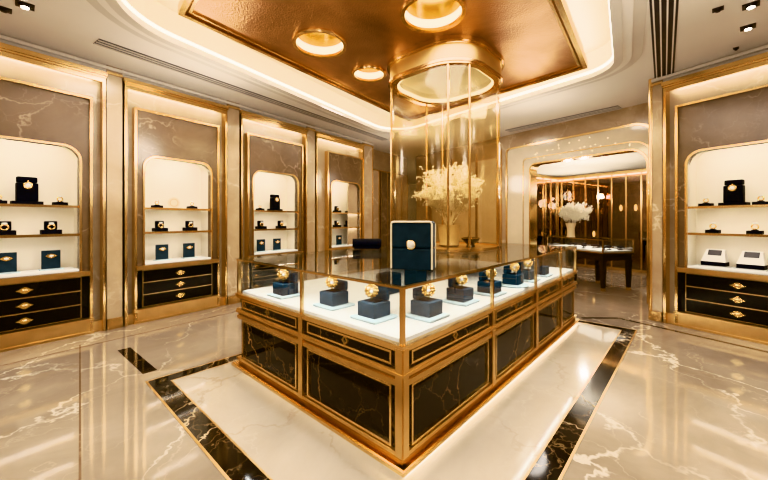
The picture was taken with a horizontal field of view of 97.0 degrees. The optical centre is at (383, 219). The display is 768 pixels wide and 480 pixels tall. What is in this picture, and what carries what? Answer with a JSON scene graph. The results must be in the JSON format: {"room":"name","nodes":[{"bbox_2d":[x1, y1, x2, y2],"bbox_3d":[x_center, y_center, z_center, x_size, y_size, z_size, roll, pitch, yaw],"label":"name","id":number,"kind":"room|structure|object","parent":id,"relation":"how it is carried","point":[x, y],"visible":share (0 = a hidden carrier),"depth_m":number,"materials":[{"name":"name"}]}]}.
{"room":"shop","nodes":[
{"label":"shop","id":0,"kind":"room"},
{"bbox_2d":[0,264,767,479],"bbox_3d":[0.000,1.550,8.000,28.000,0.100,28.000,0,0,0],"label":"floor","id":1,"kind":"structure","parent":0,"point":[676,406],"depth_m":2.76,"materials":[{"name":"stone"}]},
{"bbox_2d":[0,42,107,352],"bbox_3d":[-4.395,-0.250,4.134,0.500,3.500,1.531,0,0,36],"label":"display cabinet","id":2,"kind":"object","parent":1,"relation":"on","point":[53,110],"visible":1,"depth_m":4.33,"materials":[{"name":"gold metal"}]},
{"bbox_2d":[0,221,16,234],"bbox_3d":[-4.506,0.097,4.032,0.120,0.165,0.190,0,0,36],"label":"box","id":3,"kind":"object","parent":2,"relation":"on","point":[9,231],"visible":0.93,"depth_m":4.04,"materials":[{"name":"black fabric"}]},
{"bbox_2d":[0,252,20,274],"bbox_3d":[-4.479,0.512,4.032,0.125,0.245,0.220,0,0,36],"label":"display board","id":4,"kind":"object","parent":2,"relation":"on","point":[6,267],"visible":1,"depth_m":4.05,"materials":[{"name":"blue fabric"}]},
{"bbox_2d":[10,176,43,204],"bbox_3d":[-4.394,-0.358,4.185,0.160,0.345,0.270,0,0,36],"label":"display stand","id":5,"kind":"object","parent":2,"relation":"on","point":[23,195],"visible":0.85,"depth_m":4.15,"materials":[{"name":"black fabric"}]},
{"bbox_2d":[23,181,32,188],"bbox_3d":[-4.340,-0.426,4.145,0.027,0.097,0.086,0,0,36],"label":"pendant","id":6,"kind":"object","parent":5,"relation":"attached to","point":[27,185],"visible":1,"depth_m":4.14,"materials":[{"name":"gold metal"}]},
{"bbox_2d":[17,233,74,234],"bbox_3d":[-4.436,0.190,4.158,0.355,0.020,0.986,0,0,36],"label":"shelf","id":7,"kind":"object","parent":2,"relation":"attached to","point":[17,233],"depth_m":4.29,"materials":[{"name":"gold metal"}]},
{"bbox_2d":[38,250,63,270],"bbox_3d":[-4.250,0.512,4.344,0.125,0.245,0.220,0,0,36],"label":"display board","id":8,"kind":"object","parent":2,"relation":"on","point":[47,263],"visible":1,"depth_m":4.34,"materials":[{"name":"blue fabric"}]},
{"bbox_2d":[40,221,61,233],"bbox_3d":[-4.268,0.097,4.358,0.120,0.165,0.190,0,0,36],"label":"box","id":9,"kind":"object","parent":2,"relation":"on","point":[46,230],"visible":0.88,"depth_m":4.33,"materials":[{"name":"black fabric"}]},
{"bbox_2d":[52,201,67,204],"bbox_3d":[-4.218,-0.213,4.426,0.100,0.055,0.140,0,0,36],"label":"block","id":10,"kind":"object","parent":2,"relation":"on","point":[57,202],"visible":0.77,"depth_m":4.39,"materials":[{"name":"black fabric"}]},
{"bbox_2d":[1,311,235,479],"bbox_3d":[-0.768,1.499,5.942,2.752,0.002,10.488,0,0,33],"label":"trim","id":11,"kind":"structure","parent":1,"relation":"on","point":[235,311],"depth_m":2.99,"materials":[{"name":"metal"}]},
{"bbox_2d":[118,348,156,373],"bbox_3d":[-2.666,1.499,3.654,0.932,0.002,0.120,0,0,40],"label":"trim","id":12,"kind":"structure","parent":1,"relation":"on","point":[134,358],"depth_m":3.62,"materials":[{"name":"black stone"}]},
{"bbox_2d":[122,77,228,325],"bbox_3d":[-3.382,-0.250,5.515,0.500,3.500,1.524,0,0,36],"label":"display cabinet","id":13,"kind":"object","parent":1,"relation":"on","point":[174,144],"visible":0.99,"depth_m":5.43,"materials":[{"name":"gold metal"}]},
{"bbox_2d":[152,221,167,231],"bbox_3d":[-3.532,0.097,5.361,0.120,0.165,0.190,0,0,36],"label":"box","id":14,"kind":"object","parent":13,"relation":"on","point":[156,229],"visible":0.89,"depth_m":5.33,"materials":[{"name":"black fabric"}]},
{"bbox_2d":[153,244,171,260],"bbox_3d":[-3.497,0.512,5.370,0.125,0.245,0.220,0,0,36],"label":"display board","id":15,"kind":"object","parent":13,"relation":"on","point":[160,255],"visible":1,"depth_m":5.36,"materials":[{"name":"blue fabric"}]},
{"bbox_2d":[168,197,179,207],"bbox_3d":[-3.485,-0.281,5.636,0.050,0.190,0.180,0,0,36],"label":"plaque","id":16,"kind":"object","parent":13,"relation":"on","point":[173,202],"visible":0.94,"depth_m":5.62,"materials":[{"name":"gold metal"}]},
{"bbox_2d":[181,243,197,258],"bbox_3d":[-3.257,0.512,5.697,0.125,0.245,0.220,0,0,36],"label":"display board","id":17,"kind":"object","parent":13,"relation":"on","point":[187,253],"visible":1,"depth_m":5.69,"materials":[{"name":"blue fabric"}]},
{"bbox_2d":[182,221,196,230],"bbox_3d":[-3.266,0.097,5.723,0.120,0.165,0.190,0,0,36],"label":"box","id":18,"kind":"object","parent":13,"relation":"on","point":[186,228],"visible":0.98,"depth_m":5.69,"materials":[{"name":"black fabric"}]},
{"bbox_2d":[239,110,308,301],"bbox_3d":[-2.322,-0.250,6.960,0.500,3.500,1.580,0,0,36],"label":"display cabinet","id":19,"kind":"object","parent":1,"relation":"on","point":[272,152],"visible":0.89,"depth_m":6.95,"materials":[{"name":"gold metal"}]},
{"bbox_2d":[255,221,266,228],"bbox_3d":[-2.465,0.097,6.815,0.120,0.165,0.190,0,0,36],"label":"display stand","id":20,"kind":"object","parent":19,"relation":"on","point":[258,226],"visible":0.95,"depth_m":6.78,"materials":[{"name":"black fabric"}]},
{"bbox_2d":[255,239,267,251],"bbox_3d":[-2.447,0.512,6.801,0.125,0.245,0.220,0,0,36],"label":"display board","id":21,"kind":"object","parent":19,"relation":"on","point":[260,247],"visible":0.98,"depth_m":6.79,"materials":[{"name":"blue fabric"}]},
{"bbox_2d":[267,194,282,210],"bbox_3d":[-2.270,-0.358,7.081,0.160,0.345,0.270,0,0,36],"label":"display stand","id":22,"kind":"object","parent":19,"relation":"on","point":[274,206],"visible":0.84,"depth_m":7.02,"materials":[{"name":"black fabric"}]},
{"bbox_2d":[271,238,282,250],"bbox_3d":[-2.223,0.512,7.107,0.125,0.245,0.220,0,0,36],"label":"display board","id":23,"kind":"object","parent":19,"relation":"on","point":[276,246],"visible":0.97,"depth_m":7.10,"materials":[{"name":"blue fabric"}]},
{"bbox_2d":[315,131,364,278],"bbox_3d":[-1.199,-0.250,8.490,0.500,3.500,1.715,0,0,36],"label":"display cabinet","id":24,"kind":"object","parent":1,"relation":"on","point":[338,161],"visible":0.91,"depth_m":8.40,"materials":[{"name":"gold metal"}]},
{"bbox_2d":[336,235,343,244],"bbox_3d":[-1.123,0.512,8.607,0.125,0.245,0.220,0,0,36],"label":"display board","id":25,"kind":"object","parent":24,"relation":"on","point":[338,241],"visible":0.94,"depth_m":8.59,"materials":[{"name":"blue fabric"}]},
{"bbox_2d":[146,320,636,479],"bbox_3d":[0.619,1.498,3.886,3.190,0.004,4.900,0,0,42],"label":"trim","id":26,"kind":"structure","parent":1,"relation":"on","point":[214,462],"depth_m":2.52,"materials":[{"name":"gold metal"}]},
{"bbox_2d":[148,320,635,479],"bbox_3d":[0.619,1.498,3.886,3.160,0.004,4.870,0,0,42],"label":"floor border","id":27,"kind":"structure","parent":1,"relation":"on","point":[549,466],"depth_m":2.49,"materials":[{"name":"stone"}]},
{"bbox_2d":[173,323,619,479],"bbox_3d":[0.622,1.498,3.897,2.890,0.003,4.590,0,0,42],"label":"inlay","id":28,"kind":"object","parent":1,"relation":"on","point":[502,440],"depth_m":2.48,"materials":[{"name":"white stone"}]},
{"bbox_2d":[231,241,579,477],"bbox_3d":[0.657,0.942,4.196,2.240,1.116,4.080,0,0,42],"label":"display counter","id":29,"kind":"object","parent":28,"relation":"on","point":[397,389],"depth_m":2.60,"materials":[{"name":"gold metal"}]},
{"bbox_2d":[267,272,299,299],"bbox_3d":[-0.922,0.605,3.186,0.250,0.210,0.250,0,0,42],"label":"box","id":30,"kind":"object","parent":29,"relation":"on","point":[287,289],"visible":0.93,"depth_m":3.14,"materials":[{"name":"fabric"}]},
{"bbox_2d":[278,269,288,281],"bbox_3d":[-0.930,0.518,3.156,0.093,0.133,0.095,0,0,23],"label":"ring","id":31,"kind":"object","parent":30,"relation":"on","point":[283,274],"visible":0.98,"depth_m":3.13,"materials":[{"name":"gold metal"}]},
{"bbox_2d":[313,279,354,310],"bbox_3d":[-0.412,0.605,2.805,0.250,0.210,0.250,0,0,42],"label":"box","id":32,"kind":"object","parent":29,"relation":"on","point":[337,299],"visible":0.91,"depth_m":2.75,"materials":[{"name":"fabric"}]},
{"bbox_2d":[325,277,337,290],"bbox_3d":[-0.423,0.518,2.774,0.093,0.133,0.095,0,0,30],"label":"ring","id":33,"kind":"object","parent":32,"relation":"on","point":[331,282],"visible":0.91,"depth_m":2.75,"materials":[{"name":"gold metal"}]},
{"bbox_2d":[352,239,380,248],"bbox_3d":[-0.230,0.317,4.544,0.380,0.135,0.120,0,0,-6],"label":"pillow","id":34,"kind":"object","parent":29,"relation":"on","point":[356,243],"visible":1,"depth_m":4.49,"materials":[{"name":"black fabric"}]},
{"bbox_2d":[354,247,379,248],"bbox_3d":[-0.230,0.369,4.544,0.340,0.030,0.120,0,0,-6],"label":"pillow","id":35,"kind":"object","parent":34,"relation":"on","point":[354,247],"depth_m":4.48,"materials":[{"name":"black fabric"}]},
{"bbox_2d":[350,287,397,324],"bbox_3d":[-0.072,0.605,2.462,0.250,0.210,0.250,0,0,42],"label":"box","id":36,"kind":"object","parent":29,"relation":"on","point":[377,311],"visible":0.88,"depth_m":2.41,"materials":[{"name":"fabric"}]},
{"bbox_2d":[364,284,378,300],"bbox_3d":[-0.085,0.518,2.429,0.092,0.133,0.094,0,0,38],"label":"ring","id":37,"kind":"object","parent":36,"relation":"on","point":[371,291],"visible":0.94,"depth_m":2.41,"materials":[{"name":"gold metal"}]},
{"bbox_2d":[364,298,381,302],"bbox_3d":[-0.077,0.581,2.456,0.100,0.008,0.085,0,0,42],"label":"cushion","id":38,"kind":"object","parent":36,"relation":"on","point":[377,300],"depth_m":2.43,"materials":[{"name":"black fabric"}]},
{"bbox_2d":[376,271,400,293],"bbox_3d":[0.047,0.615,3.332,0.160,0.190,0.200,0,0,42],"label":"box","id":39,"kind":"object","parent":29,"relation":"on","point":[389,277],"visible":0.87,"depth_m":3.27,"materials":[{"name":"fabric"}]},
{"bbox_2d":[390,221,435,270],"bbox_3d":[0.228,0.195,2.661,0.338,0.377,0.143,0,0,17],"label":"box","id":40,"kind":"object","parent":29,"relation":"on","point":[423,233],"visible":0.96,"depth_m":2.60,"materials":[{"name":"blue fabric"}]},
{"bbox_2d":[406,240,415,249],"bbox_3d":[0.204,0.189,2.587,0.074,0.074,0.033,0,0,17],"label":"pearl brooch","id":41,"kind":"object","parent":40,"relation":"attached to","point":[410,244],"visible":1,"depth_m":2.58,"materials":[{"name":"gold metal"}]},
{"bbox_2d":[404,270,426,284],"bbox_3d":[0.346,0.615,3.736,0.160,0.190,0.200,0,0,42],"label":"box","id":42,"kind":"object","parent":29,"relation":"on","point":[410,276],"visible":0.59,"depth_m":3.67,"materials":[{"name":"fabric"}]},
{"bbox_2d":[406,286,449,322],"bbox_3d":[0.313,0.605,2.495,0.250,0.210,0.250,0,0,42],"label":"box","id":43,"kind":"object","parent":29,"relation":"on","point":[422,309],"visible":0.83,"depth_m":2.44,"materials":[{"name":"fabric"}]},
{"bbox_2d":[419,297,435,301],"bbox_3d":[0.318,0.581,2.490,0.085,0.008,0.100,0,0,42],"label":"cushion","id":44,"kind":"object","parent":43,"relation":"on","point":[424,299],"depth_m":2.47,"materials":[{"name":"black fabric"}]},
{"bbox_2d":[421,283,435,299],"bbox_3d":[0.325,0.518,2.457,0.094,0.133,0.092,0,0,-42],"label":"ring","id":45,"kind":"object","parent":43,"relation":"on","point":[428,290],"visible":0.97,"depth_m":2.44,"materials":[{"name":"gold metal"}]},
{"bbox_2d":[387,34,504,251],"bbox_3d":[0.867,-0.907,4.843,1.470,2.582,1.470,0,0,42],"label":"glass tower","id":46,"kind":"object","parent":29,"relation":"on","point":[452,69],"visible":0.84,"depth_m":4.55,"materials":[{"name":"gold metal"}]},
{"bbox_2d":[397,65,493,102],"bbox_3d":[0.867,-2.025,4.843,1.216,0.250,1.216,0,0,42],"label":"light","id":47,"kind":"object","parent":46,"relation":"on","point":[415,83],"depth_m":5.13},
{"bbox_2d":[411,162,485,246],"bbox_3d":[1.018,-0.238,4.885,1.226,1.215,0.932,0,0,-42],"label":"arrangement","id":48,"kind":"object","parent":46,"relation":"on","point":[458,186],"visible":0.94,"depth_m":4.73,"materials":[{"name":"white plant"}]},
{"bbox_2d":[461,237,479,246],"bbox_3d":[1.197,0.306,4.703,0.256,0.125,0.256,0,0,0],"label":"bowl","id":49,"kind":"object","parent":46,"relation":"on","point":[474,240],"visible":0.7,"depth_m":4.64,"materials":[{"name":"brown metal"}]},
{"bbox_2d":[442,277,479,306],"bbox_3d":[0.658,0.605,2.942,0.250,0.210,0.250,0,0,42],"label":"box","id":50,"kind":"object","parent":29,"relation":"on","point":[455,295],"visible":0.8,"depth_m":2.89,"materials":[{"name":"fabric"}]},
{"bbox_2d":[456,275,467,287],"bbox_3d":[0.661,0.518,2.905,0.092,0.133,0.094,0,0,-28],"label":"ring","id":51,"kind":"object","parent":50,"relation":"on","point":[463,279],"visible":0.79,"depth_m":2.88,"materials":[{"name":"gold metal"}]},
{"bbox_2d":[473,271,506,297],"bbox_3d":[1.012,0.605,3.264,0.250,0.210,0.250,0,0,42],"label":"box","id":52,"kind":"object","parent":29,"relation":"on","point":[483,286],"visible":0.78,"depth_m":3.22,"materials":[{"name":"fabric"}]},
{"bbox_2d":[502,265,528,287],"bbox_3d":[1.401,0.605,3.691,0.330,0.210,0.330,0,0,42],"label":"box","id":53,"kind":"object","parent":29,"relation":"on","point":[509,279],"visible":0.91,"depth_m":3.63,"materials":[{"name":"fabric"}]},
{"bbox_2d":[510,263,519,273],"bbox_3d":[1.401,0.518,3.655,0.092,0.133,0.094,0,0,-19],"label":"ring","id":54,"kind":"object","parent":53,"relation":"on","point":[514,267],"visible":0.91,"depth_m":3.63,"materials":[{"name":"gold metal"}]},
{"bbox_2d":[517,262,540,282],"bbox_3d":[1.671,0.605,3.987,0.250,0.210,0.250,0,0,42],"label":"box","id":55,"kind":"object","parent":29,"relation":"on","point":[528,274],"visible":0.64,"depth_m":3.92,"materials":[{"name":"fabric"}]},
{"bbox_2d":[523,260,532,269],"bbox_3d":[1.677,0.518,3.950,0.094,0.133,0.092,0,0,-27],"label":"ring","id":56,"kind":"object","parent":55,"relation":"on","point":[527,263],"visible":0.91,"depth_m":3.93,"materials":[{"name":"gold metal"}]},
{"bbox_2d":[531,258,552,277],"bbox_3d":[1.993,0.605,4.342,0.250,0.210,0.250,0,0,42],"label":"box","id":57,"kind":"object","parent":29,"relation":"on","point":[542,270],"visible":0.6,"depth_m":4.27,"materials":[{"name":"fabric"}]},
{"bbox_2d":[537,174,558,265],"bbox_3d":[4.331,0.025,10.597,3.700,2.950,0.320,0,0,-35],"label":"shelving","id":58,"kind":"object","parent":1,"relation":"on","point":[544,182],"visible":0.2,"depth_m":11.37,"materials":[{"name":"brown metal"}]},
{"bbox_2d":[547,236,633,291],"bbox_3d":[4.767,0.958,8.015,0.780,1.085,1.750,0,0,-12],"label":"display table","id":59,"kind":"object","parent":1,"relation":"on","point":[601,256],"visible":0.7,"depth_m":7.29,"materials":[{"name":"brown wood"}]},
{"bbox_2d":[559,202,592,236],"bbox_3d":[4.673,-0.019,8.298,0.714,0.865,0.724,0,0,41],"label":"arrangement","id":60,"kind":"object","parent":59,"relation":"on","point":[569,212],"visible":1,"depth_m":8.20,"materials":[{"name":"white plant"}]},
{"bbox_2d":[552,168,646,272],"bbox_3d":[7.413,0.025,9.720,0.320,2.950,5.300,0,0,-35],"label":"slatted wall","id":61,"kind":"structure","parent":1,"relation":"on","point":[618,199],"depth_m":10.52,"materials":[{"name":"brown metal"}]},
{"bbox_2d":[581,317,767,352],"bbox_3d":[4.300,1.499,3.909,0.474,0.002,3.639,0,0,-37],"label":"trim","id":62,"kind":"structure","parent":1,"relation":"on","point":[581,317],"depth_m":4.57,"materials":[{"name":"stone"}]},
{"bbox_2d":[661,52,767,344],"bbox_3d":[4.647,-0.250,4.394,0.500,3.500,1.580,0,0,-30],"label":"display cabinet","id":63,"kind":"object","parent":1,"relation":"on","point":[715,119],"visible":1,"depth_m":4.61,"materials":[{"name":"gold metal"}]},
{"bbox_2d":[705,229,720,232],"bbox_3d":[4.521,0.152,4.672,0.100,0.055,0.140,0,0,-30],"label":"block","id":64,"kind":"object","parent":63,"relation":"on","point":[710,230],"visible":0.92,"depth_m":4.64,"materials":[{"name":"black fabric"}]},
{"bbox_2d":[698,249,731,267],"bbox_3d":[4.527,0.519,4.652,0.190,0.230,0.300,0,0,-30],"label":"display stand","id":65,"kind":"object","parent":63,"relation":"on","point":[712,257],"visible":1,"depth_m":4.61,"materials":[{"name":"grey fabric"}]},
{"bbox_2d":[718,179,750,205],"bbox_3d":[4.625,-0.358,4.493,0.160,0.345,0.270,0,0,-30],"label":"display stand","id":66,"kind":"object","parent":63,"relation":"on","point":[737,197],"visible":0.84,"depth_m":4.45,"materials":[{"name":"black fabric"}]},
{"bbox_2d":[728,184,736,190],"bbox_3d":[4.566,-0.426,4.459,0.027,0.097,0.086,0,0,-30],"label":"pendant","id":67,"kind":"object","parent":66,"relation":"attached to","point":[731,187],"visible":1,"depth_m":4.45,"materials":[{"name":"gold metal"}]},
{"bbox_2d":[733,251,767,271],"bbox_3d":[4.703,0.519,4.347,0.190,0.230,0.300,0,0,-30],"label":"display stand","id":68,"kind":"object","parent":63,"relation":"on","point":[748,260],"visible":1,"depth_m":4.31,"materials":[{"name":"grey fabric"}]},
{"bbox_2d":[746,230,763,233],"bbox_3d":[4.721,0.152,4.326,0.100,0.055,0.140,0,0,-30],"label":"block","id":69,"kind":"object","parent":63,"relation":"on","point":[747,231],"visible":0.91,"depth_m":4.30,"materials":[{"name":"black fabric"}]},
{"bbox_2d":[752,201,767,204],"bbox_3d":[4.747,-0.213,4.281,0.100,0.055,0.140,0,0,-30],"label":"block","id":70,"kind":"object","parent":63,"relation":"on","point":[757,202],"visible":0.82,"depth_m":4.26,"materials":[{"name":"black fabric"}]},
{"bbox_2d":[0,0,767,183],"bbox_3d":[0.000,-2.285,7.000,28.000,0.330,26.000,0,0,0],"label":"ceiling","id":71,"kind":"structure","parent":0,"point":[72,27],"depth_m":4.67,"materials":[{"name":"paint"}]},
{"bbox_2d":[0,6,11,13],"bbox_3d":[-3.818,-2.104,3.416,0.108,0.032,0.108,0,0,42],"label":"recessed light","id":72,"kind":"object","parent":71,"relation":"in","point":[2,9],"visible":1,"depth_m":3.41,"materials":[{"name":"metal"}]},
{"bbox_2d":[15,0,34,10],"bbox_3d":[-3.540,-2.104,3.353,0.132,0.032,0.132,0,0,43],"label":"recessed light","id":73,"kind":"object","parent":71,"relation":"in","point":[24,5],"visible":1,"depth_m":3.33,"materials":[{"name":"metal"}]},
{"bbox_2d":[93,39,387,140],"bbox_3d":[-1.692,-2.112,6.518,0.200,0.016,6.054,0,0,35],"label":"ceiling vent","id":74,"kind":"object","parent":71,"relation":"in","point":[99,42],"visible":1,"depth_m":5.18,"materials":[{"name":"paint"}]},
{"bbox_2d":[86,0,647,133],"bbox_3d":[0.149,-2.100,4.346,4.734,0.060,6.619,0,0,35],"label":"trim","id":75,"kind":"structure","parent":71,"relation":"attached to","point":[615,6],"depth_m":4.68,"materials":[{"name":"paint"}]},
{"bbox_2d":[122,0,612,129],"bbox_3d":[0.149,-2.155,4.346,4.540,0.030,6.426,0,0,35],"label":"light strip","id":76,"kind":"object","parent":71,"relation":"attached to","point":[125,2],"visible":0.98,"depth_m":5.08,"materials":[{"name":"white plastic"}]},
{"bbox_2d":[178,0,587,121],"bbox_3d":[0.270,-2.300,4.260,3.457,0.300,5.368,0,0,38],"label":"ceiling panel","id":77,"kind":"object","parent":71,"relation":"attached to","point":[539,41],"visible":0.72,"depth_m":4.01,"materials":[{"name":"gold metal"}]},
{"bbox_2d":[292,28,346,57],"bbox_3d":[-0.795,-2.285,4.226,0.680,0.240,0.680,0,0,0],"label":"ceiling light","id":78,"kind":"object","parent":77,"relation":"attached to","point":[312,42],"visible":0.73,"depth_m":4.44,"materials":[{"name":"gold metal"}]},
{"bbox_2d":[296,38,342,53],"bbox_3d":[-0.795,-2.250,4.226,0.590,0.100,0.590,0,0,0],"label":"diffuser","id":79,"kind":"object","parent":78,"relation":"attached to","point":[306,47],"depth_m":4.47,"materials":[{"name":"white plastic"}]},
{"bbox_2d":[351,65,386,81],"bbox_3d":[-0.225,-2.285,5.088,0.540,0.240,0.540,0,0,0],"label":"ceiling light","id":80,"kind":"object","parent":77,"relation":"attached to","point":[364,73],"visible":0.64,"depth_m":5.25,"materials":[{"name":"gold metal"}]},
{"bbox_2d":[355,71,382,78],"bbox_3d":[-0.225,-2.250,5.088,0.450,0.100,0.450,0,0,0],"label":"diffuser","id":81,"kind":"object","parent":80,"relation":"attached to","point":[358,74],"depth_m":5.28,"materials":[{"name":"white plastic"}]},
{"bbox_2d":[400,0,466,32],"bbox_3d":[0.518,-2.285,3.596,0.700,0.240,0.700,0,0,0],"label":"ceiling light","id":82,"kind":"object","parent":77,"relation":"attached to","point":[424,16],"visible":1,"depth_m":3.82,"materials":[{"name":"gold metal"}]},
{"bbox_2d":[405,6,461,27],"bbox_3d":[0.518,-2.250,3.596,0.610,0.100,0.610,0,0,0],"label":"diffuser","id":83,"kind":"object","parent":82,"relation":"attached to","point":[443,21],"depth_m":3.85,"materials":[{"name":"white plastic"}]},
{"bbox_2d":[506,106,621,131],"bbox_3d":[3.691,-2.112,7.239,0.260,0.016,2.265,0,0,-41],"label":"ceiling vent","id":84,"kind":"object","parent":71,"relation":"in","point":[613,108],"visible":1,"depth_m":7.07,"materials":[{"name":"metal"}]},
{"bbox_2d":[649,0,678,77],"bbox_3d":[3.263,-2.112,3.962,0.220,0.016,2.795,0,0,39],"label":"ceiling vent","id":85,"kind":"object","parent":71,"relation":"in","point":[663,13],"visible":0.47,"depth_m":3.86,"materials":[{"name":"metal"}]},
{"bbox_2d":[712,5,723,12],"bbox_3d":[3.356,-2.104,3.416,0.084,0.032,0.084,0,0,44],"label":"recessed light","id":86,"kind":"object","parent":71,"relation":"in","point":[718,9],"visible":1,"depth_m":3.40,"materials":[{"name":"metal"}]},
{"bbox_2d":[740,23,755,31],"bbox_3d":[3.998,-2.104,3.735,0.120,0.032,0.120,0,0,-43],"label":"recessed light","id":87,"kind":"object","parent":71,"relation":"in","point":[750,26],"visible":1,"depth_m":3.71,"materials":[{"name":"metal"}]},
{"bbox_2d":[742,0,759,10],"bbox_3d":[3.619,-2.104,3.353,0.120,0.032,0.120,0,0,-43],"label":"recessed light","id":88,"kind":"object","parent":71,"relation":"in","point":[751,5],"visible":1,"depth_m":3.33,"materials":[{"name":"metal"}]},
{"bbox_2d":[373,149,406,269],"bbox_3d":[-4.133,-0.475,5.151,0.201,3.950,16.350,0,0,36],"label":"wall","id":89,"kind":"structure","parent":0,"point":[381,160],"depth_m":10.77,"materials":[{"name":"metal"}]},
{"bbox_2d":[106,65,122,329],"bbox_3d":[-3.913,-0.310,4.845,0.515,3.620,0.177,0,0,36],"label":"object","id":90,"kind":"structure","parent":89,"relation":"attached to","point":[114,318],"depth_m":4.69,"materials":[{"name":"stone"}]},
{"bbox_2d":[0,34,372,144],"bbox_3d":[-3.259,-2.062,5.750,0.500,0.115,9.350,0,0,36],"label":"trim","id":91,"kind":"structure","parent":89,"relation":"attached to","point":[4,39],"depth_m":5.04,"materials":[{"name":"paint"}]},
{"bbox_2d":[227,100,239,304],"bbox_3d":[-2.886,-0.310,6.245,0.515,3.620,0.230,0,0,36],"label":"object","id":92,"kind":"structure","parent":89,"relation":"attached to","point":[233,112],"depth_m":6.10,"materials":[{"name":"stone"}]},
{"bbox_2d":[306,124,315,279],"bbox_3d":[-1.807,-0.310,7.717,0.515,3.620,0.240,0,0,36],"label":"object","id":93,"kind":"structure","parent":89,"relation":"attached to","point":[311,133],"depth_m":7.57,"materials":[{"name":"stone"}]},
{"bbox_2d":[362,140,373,271],"bbox_3d":[-0.615,-0.310,9.341,0.515,3.620,0.430,0,0,36],"label":"trim","id":94,"kind":"structure","parent":89,"relation":"attached to","point":[367,149],"depth_m":9.20,"materials":[{"name":"stone"}]},
{"bbox_2d":[373,169,379,266],"bbox_3d":[-0.398,-0.060,9.970,0.120,2.880,0.740,0,0,36],"label":"trim","id":95,"kind":"structure","parent":89,"relation":"attached to","point":[376,173],"depth_m":10.14,"materials":[{"name":"metal"}]},
{"bbox_2d":[380,170,394,265],"bbox_3d":[0.075,-0.060,10.615,0.120,2.880,0.740,0,0,36],"label":"trim","id":96,"kind":"structure","parent":89,"relation":"attached to","point":[384,176],"depth_m":10.51,"materials":[{"name":"metal"}]},
{"bbox_2d":[395,173,407,220],"bbox_3d":[0.548,-0.060,11.260,0.120,2.880,0.740,0,0,36],"label":"trim","id":97,"kind":"structure","parent":89,"relation":"attached to","point":[401,181],"depth_m":11.22,"materials":[{"name":"metal"}]},
{"bbox_2d":[416,103,647,262],"bbox_3d":[3.423,-0.475,8.223,0.200,3.950,7.900,0,0,-35],"label":"wall","id":98,"kind":"structure","parent":0,"point":[485,150],"depth_m":8.45,"materials":[{"name":"stone"}]},
{"bbox_2d":[432,167,449,259],"bbox_3d":[1.749,-0.125,10.439,0.018,2.950,0.750,0,0,-35],"label":"trim","id":99,"kind":"structure","parent":98,"relation":"attached to","point":[436,217],"depth_m":10.51,"materials":[{"name":"metal"}]},
{"bbox_2d":[454,162,474,259],"bbox_3d":[2.286,-0.125,9.668,0.018,2.950,0.770,0,0,-35],"label":"trim","id":100,"kind":"structure","parent":98,"relation":"attached to","point":[462,219],"depth_m":9.62,"materials":[{"name":"metal"}]},
{"bbox_2d":[476,154,476,260],"bbox_3d":[2.530,-0.150,9.307,0.030,3.300,0.036,0,0,-35],"label":"trim","id":101,"kind":"structure","parent":98,"relation":"attached to","point":[476,154],"depth_m":9.29,"materials":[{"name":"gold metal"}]},
{"bbox_2d":[478,158,496,261],"bbox_3d":[2.734,-0.125,9.023,0.018,2.950,0.600,0,0,-35],"label":"trim","id":102,"kind":"structure","parent":98,"relation":"attached to","point":[487,169],"depth_m":9.00,"materials":[{"name":"metal"}]},
{"bbox_2d":[500,149,501,262],"bbox_3d":[2.981,-0.150,8.659,0.030,3.300,0.036,0,0,-35],"label":"trim","id":103,"kind":"structure","parent":98,"relation":"attached to","point":[500,149],"depth_m":8.65,"materials":[{"name":"gold metal"}]},
{"bbox_2d":[506,123,647,261],"bbox_3d":[3.954,-0.140,7.241,0.052,3.280,3.120,0,0,-35],"label":"trim","id":104,"kind":"structure","parent":98,"relation":"attached to","point":[634,124],"depth_m":7.97,"materials":[{"name":"gold metal"}]},
{"bbox_2d":[508,125,647,262],"bbox_3d":[3.964,-0.122,7.247,0.028,3.245,3.050,0,0,-35],"label":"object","id":105,"kind":"structure","parent":98,"relation":"attached to","point":[516,157],"depth_m":8.03,"materials":[{"name":"stone"}]},
{"bbox_2d":[529,149,647,303],"bbox_3d":[4.189,0.087,7.122,0.280,2.825,2.327,0,0,-35],"label":"trim","id":106,"kind":"structure","parent":98,"relation":"attached to","point":[533,168],"depth_m":7.98,"materials":[{"name":"gold metal"}]},
{"bbox_2d":[648,79,651,319],"bbox_3d":[4.027,-0.310,5.127,0.062,3.620,0.062,0,0,0],"label":"trim","id":107,"kind":"structure","parent":98,"relation":"attached to","point":[649,80],"depth_m":5.12,"materials":[{"name":"gold metal"}]},
{"bbox_2d":[651,76,662,322],"bbox_3d":[4.544,-0.310,5.327,1.205,3.620,0.130,0,0,-30],"label":"trim","id":108,"kind":"structure","parent":98,"relation":"attached to","point":[657,90],"depth_m":5.04,"materials":[{"name":"stone"}]},
{"bbox_2d":[552,182,553,244],"bbox_3d":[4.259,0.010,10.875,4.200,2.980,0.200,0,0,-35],"label":"trim","id":109,"kind":"structure","parent":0,"point":[552,182],"depth_m":11.91,"materials":[{"name":"metal"}]},
{"bbox_2d":[537,152,646,176],"bbox_3d":[5.911,-1.530,8.675,4.400,0.100,5.800,0,0,-35],"label":"ceiling","id":110,"kind":"structure","parent":0,"point":[635,160],"depth_m":9.23,"materials":[{"name":"white paint"}]},
{"bbox_2d":[651,44,767,82],"bbox_3d":[5.019,-2.062,3.829,0.500,0.115,3.200,0,0,-30],"label":"trim","id":111,"kind":"structure","parent":0,"point":[762,49],"depth_m":4.49,"materials":[{"name":"paint"}]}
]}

